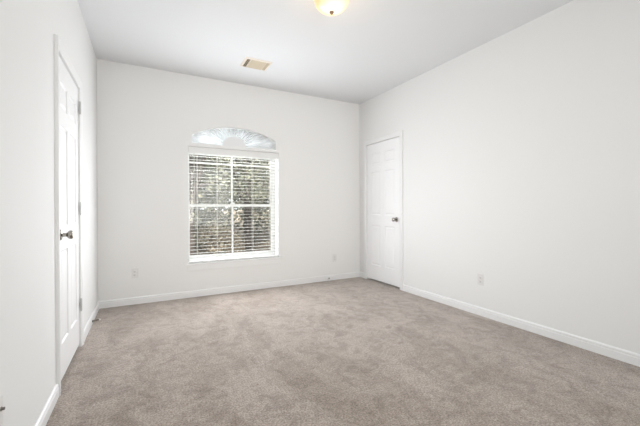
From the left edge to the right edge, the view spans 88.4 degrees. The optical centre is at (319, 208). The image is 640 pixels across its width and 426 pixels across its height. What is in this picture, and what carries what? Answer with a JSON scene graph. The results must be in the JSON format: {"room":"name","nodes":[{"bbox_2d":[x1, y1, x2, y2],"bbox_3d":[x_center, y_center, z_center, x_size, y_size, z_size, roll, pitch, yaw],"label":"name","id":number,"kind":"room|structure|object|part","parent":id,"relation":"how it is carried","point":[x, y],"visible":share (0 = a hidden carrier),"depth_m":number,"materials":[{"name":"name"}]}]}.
{"room":"empty bedroom","nodes":[
{"label":"empty bedroom","id":0,"kind":"room"},
{"bbox_2d":[0,0,97,425],"bbox_3d":[-1.023,-0.208,0.720,0.200,2.860,6.432,0,0,-28],"label":"wall","id":1,"kind":"structure","parent":0,"point":[28,28],"depth_m":1.55,"materials":[{"name":"white paint"}]},
{"bbox_2d":[0,395,4,425],"bbox_3d":[-1.134,0.733,1.170,0.016,0.115,0.070,0,0,-28],"label":"cable plate","id":2,"kind":"object","parent":1,"relation":"attached to","point":[2,408],"visible":1,"depth_m":1.18,"materials":[{"name":"white plastic"}]},
{"bbox_3d":[-1.139,0.733,1.167,0.005,0.115,0.070,0,0,-28],"label":"plate","id":3,"kind":"part","parent":2,"relation":"part of","materials":[{"name":"white plastic"}]},
{"bbox_2d":[34,383,58,425],"bbox_3d":[-0.523,1.062,0.017,0.013,0.083,4.315,0,0,-28],"label":"baseboard","id":4,"kind":"structure","parent":1,"relation":"attached to","point":[49,406],"depth_m":1.74,"materials":[{"name":"white paint"}]},
{"bbox_2d":[54,34,83,395],"bbox_3d":[-1.778,0.040,2.275,0.118,2.116,0.849,0,0,-28],"label":"trim","id":5,"kind":"structure","parent":1,"relation":"attached to","point":[59,50],"depth_m":1.96,"materials":[{"name":"white paint"}]},
{"bbox_2d":[59,56,81,379],"bbox_3d":[-1.733,0.059,2.305,0.105,2.024,0.748,0,0,-28],"label":"door","id":6,"kind":"structure","parent":1,"relation":"in","point":[68,90],"depth_m":2.28,"materials":[{"name":"white paint"}]},
{"bbox_3d":[-1.581,0.162,2.058,0.070,0.066,0.066,0,0,-28],"label":"knob","id":7,"kind":"part","parent":6,"relation":"part of","materials":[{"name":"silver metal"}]},
{"bbox_2d":[84,301,98,340],"bbox_3d":[-2.179,1.055,3.142,0.013,0.083,1.049,0,0,-28],"label":"baseboard","id":8,"kind":"structure","parent":1,"relation":"attached to","point":[96,309],"depth_m":3.08,"materials":[{"name":"white paint"}]},
{"bbox_2d":[97,59,359,300],"bbox_3d":[-0.966,-0.223,4.537,3.874,2.860,0.260,0,0,-28],"label":"wall","id":9,"kind":"structure","parent":0,"point":[148,119],"depth_m":4.05,"materials":[{"name":"white paint"}]},
{"bbox_2d":[131,268,137,277],"bbox_3d":[-2.123,0.735,3.775,0.070,0.115,0.008,0,0,-28],"label":"wall outlet","id":10,"kind":"object","parent":9,"relation":"attached to","point":[134,271],"visible":1,"depth_m":3.77,"materials":[{"name":"white plastic"}]},
{"bbox_2d":[99,272,359,308],"bbox_3d":[-0.898,1.045,4.421,3.474,0.083,0.013,0,0,-28],"label":"baseboard","id":11,"kind":"structure","parent":9,"relation":"attached to","point":[238,288],"depth_m":4.20,"materials":[{"name":"white paint"}]},
{"bbox_2d":[188,153,274,260],"bbox_3d":[-1.195,-0.197,4.509,1.183,1.737,0.095,0,0,-28],"label":"window","id":12,"kind":"structure","parent":9,"relation":"in","point":[272,176],"depth_m":4.51,"materials":[{"name":"white plastic"}]},
{"bbox_3d":[-1.208,-0.386,4.509,1.137,0.706,0.024,0,0,-28],"label":"sash","id":13,"kind":"part","parent":12,"relation":"part of","materials":[{"name":"white plastic"}]},
{"bbox_3d":[-1.194,0.286,4.488,1.137,0.702,0.026,0,0,-28],"label":"sash","id":14,"kind":"part","parent":12,"relation":"part of","materials":[{"name":"white plastic"}]},
{"bbox_2d":[188,146,277,262],"bbox_3d":[-1.115,-0.053,4.359,1.177,1.445,0.073,0,0,-28],"label":"window blind","id":15,"kind":"object","parent":12,"relation":"attached to","point":[202,150],"visible":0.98,"depth_m":4.32,"materials":[{"name":"white plastic"}]},
{"bbox_3d":[-1.544,-0.030,4.141,0.004,1.380,0.058,0,0,-28],"label":"ladder cord","id":16,"kind":"part","parent":15,"relation":"part of","materials":[{"name":"white fabric"}]},
{"bbox_3d":[-1.328,-0.031,4.255,0.004,1.380,0.058,0,0,-28],"label":"ladder cord","id":17,"kind":"part","parent":15,"relation":"part of","materials":[{"name":"white fabric"}]},
{"bbox_3d":[-1.117,0.661,4.370,1.167,0.018,0.050,0,0,-28],"label":"rail","id":18,"kind":"part","parent":15,"relation":"part of","materials":[{"name":"white plastic"}]},
{"bbox_3d":[-0.700,-0.034,4.588,0.004,1.380,0.058,0,0,-28],"label":"ladder cord","id":19,"kind":"part","parent":15,"relation":"part of","materials":[{"name":"white fabric"}]},
{"bbox_2d":[192,128,274,149],"bbox_3d":[-1.126,-0.941,4.377,1.088,0.240,0.051,0,0,-28],"label":"shade","id":20,"kind":"object","parent":9,"relation":"attached to","point":[227,137],"visible":0.98,"depth_m":4.35,"materials":[{"name":"fabric"}]},
{"bbox_2d":[188,258,280,270],"bbox_3d":[-1.086,0.723,4.321,1.215,0.065,0.014,0,0,-28],"label":"trim","id":21,"kind":"structure","parent":9,"relation":"attached to","point":[266,261],"depth_m":4.29,"materials":[{"name":"white paint"}]},
{"bbox_2d":[186,256,283,265],"bbox_3d":[-1.115,0.681,4.396,1.270,0.019,0.203,0,0,-28],"label":"windowsill","id":22,"kind":"structure","parent":9,"relation":"attached to","point":[277,257],"depth_m":4.29,"materials":[{"name":"white paint"}]},
{"bbox_2d":[333,254,336,261],"bbox_3d":[0.224,0.746,5.018,0.070,0.115,0.008,0,0,-28],"label":"wall outlet","id":23,"kind":"object","parent":9,"relation":"attached to","point":[334,255],"visible":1,"depth_m":5.02,"materials":[{"name":"white plastic"}]},
{"bbox_2d":[78,0,572,103],"bbox_3d":[0.558,-1.722,1.645,4.074,0.150,6.792,0,0,-28],"label":"ceiling","id":24,"kind":"structure","parent":0,"point":[356,55],"depth_m":3.15,"materials":[{"name":"white paint"}]},
{"bbox_2d":[240,57,272,70],"bbox_3d":[-0.727,-1.645,3.748,0.305,0.013,0.258,0,0,-28],"label":"ceiling vent","id":25,"kind":"object","parent":24,"relation":"in","point":[249,62],"visible":1,"depth_m":3.72,"materials":[{"name":"beige metal"}]},
{"bbox_2d":[314,0,348,15],"bbox_3d":[0.090,-1.574,2.539,0.274,0.149,0.274,0,0,-28],"label":"ceiling light","id":26,"kind":"object","parent":24,"relation":"attached to","point":[326,7],"visible":1,"depth_m":2.50,"materials":[{"name":"white glass"}]},
{"bbox_2d":[46,277,639,425],"bbox_3d":[0.576,1.153,1.639,3.794,0.120,6.352,0,0,-28],"label":"floor","id":27,"kind":"structure","parent":0,"point":[357,351],"depth_m":2.27,"materials":[{"name":"carpet"}]},
{"bbox_2d":[359,0,639,353],"bbox_3d":[2.223,-0.225,2.440,0.200,2.860,6.432,0,0,-28],"label":"wall","id":28,"kind":"structure","parent":0,"point":[521,149],"depth_m":2.88,"materials":[{"name":"white paint"}]},
{"bbox_2d":[366,137,399,286],"bbox_3d":[0.881,0.041,4.734,0.105,2.024,0.764,0,0,-28],"label":"door","id":29,"kind":"structure","parent":28,"relation":"in","point":[382,206],"depth_m":4.70,"materials":[{"name":"white paint"}]},
{"bbox_2d":[364,131,402,290],"bbox_3d":[0.932,0.022,4.755,0.118,2.116,0.866,0,0,-28],"label":"trim","id":30,"kind":"structure","parent":28,"relation":"attached to","point":[399,134],"depth_m":4.40,"materials":[{"name":"white paint"}]},
{"bbox_2d":[477,273,483,285],"bbox_3d":[1.631,0.717,3.346,0.008,0.115,0.070,0,0,-28],"label":"wall outlet","id":31,"kind":"object","parent":28,"relation":"attached to","point":[480,277],"visible":1,"depth_m":3.34,"materials":[{"name":"white plastic"}]},
{"bbox_2d":[403,284,639,366],"bbox_3d":[2.321,1.045,2.041,0.013,0.083,5.230,0,0,-28],"label":"baseboard","id":32,"kind":"structure","parent":28,"relation":"attached to","point":[613,352],"depth_m":2.84,"materials":[{"name":"white paint"}]},
{"label":"outside","id":33,"kind":"structure","parent":0,"visible":0},
{"bbox_2d":[195,210,269,254],"bbox_3d":[-6.002,0.709,16.753,34.000,1.229,26.000,0,0,-28],"label":"ground","id":34,"kind":"structure","parent":33,"point":[257,241],"depth_m":12.43,"materials":[{"name":"green soil"}]},
{"bbox_2d":[194,207,229,250],"bbox_3d":[-3.403,0.472,9.408,1.640,1.668,1.685,0,0,-28],"label":"shrub","id":35,"kind":"object","parent":34,"relation":"on","point":[205,216],"visible":0.19,"depth_m":9.09,"materials":[{"name":"green plant"}]},
{"bbox_2d":[197,221,245,253],"bbox_3d":[-2.356,0.790,7.756,1.100,1.034,1.038,0,0,22],"label":"shrub","id":36,"kind":"object","parent":34,"relation":"on","point":[225,237],"visible":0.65,"depth_m":7.62,"materials":[{"name":"green plant"}]},
{"bbox_2d":[189,154,269,254],"bbox_3d":[-2.783,-1.319,6.593,3.457,5.212,3.984,0,0,-28],"label":"tree","id":37,"kind":"object","parent":34,"relation":"on","point":[221,178],"visible":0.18,"depth_m":6.56,"materials":[{"name":"green plant"}]},
{"bbox_2d":[189,155,269,251],"bbox_3d":[-1.854,-1.760,8.458,4.786,5.929,4.716,0,0,-28],"label":"tree","id":38,"kind":"object","parent":34,"relation":"on","point":[248,221],"visible":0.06,"depth_m":7.73,"materials":[{"name":"green plant"}]},
{"bbox_2d":[192,156,269,242],"bbox_3d":[-4.905,-2.711,9.966,7.064,7.909,6.456,0,0,34],"label":"tree","id":39,"kind":"object","parent":34,"relation":"on","point":[257,225],"visible":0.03,"depth_m":9.84,"materials":[{"name":"green plant"}]},
{"bbox_2d":[193,156,269,233],"bbox_3d":[-3.183,-2.783,12.899,6.876,8.044,6.450,0,0,-28],"label":"tree","id":40,"kind":"object","parent":34,"relation":"on","point":[212,156],"visible":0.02,"depth_m":12.85,"materials":[{"name":"green plant"}]},
{"bbox_2d":[196,230,269,254],"bbox_3d":[-1.925,1.081,9.030,9.133,0.497,8.134,0,0,-28],"label":"fallen leaves","id":41,"kind":"object","parent":34,"relation":"on","point":[260,230],"visible":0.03,"depth_m":9.74,"materials":[{"name":"brown plant"}]},
{"bbox_2d":[225,158,269,233],"bbox_3d":[-0.388,-1.863,10.572,5.241,6.080,4.192,0,0,-28],"label":"tree","id":42,"kind":"object","parent":34,"relation":"on","point":[265,201],"visible":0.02,"depth_m":9.17,"materials":[{"name":"green plant"}]},
{"bbox_2d":[236,164,269,232],"bbox_3d":[0.028,-2.830,13.481,7.524,8.255,5.738,0,0,32],"label":"tree","id":43,"kind":"object","parent":34,"relation":"on","point":[267,164],"visible":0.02,"depth_m":12.63,"materials":[{"name":"green plant"}]}
]}

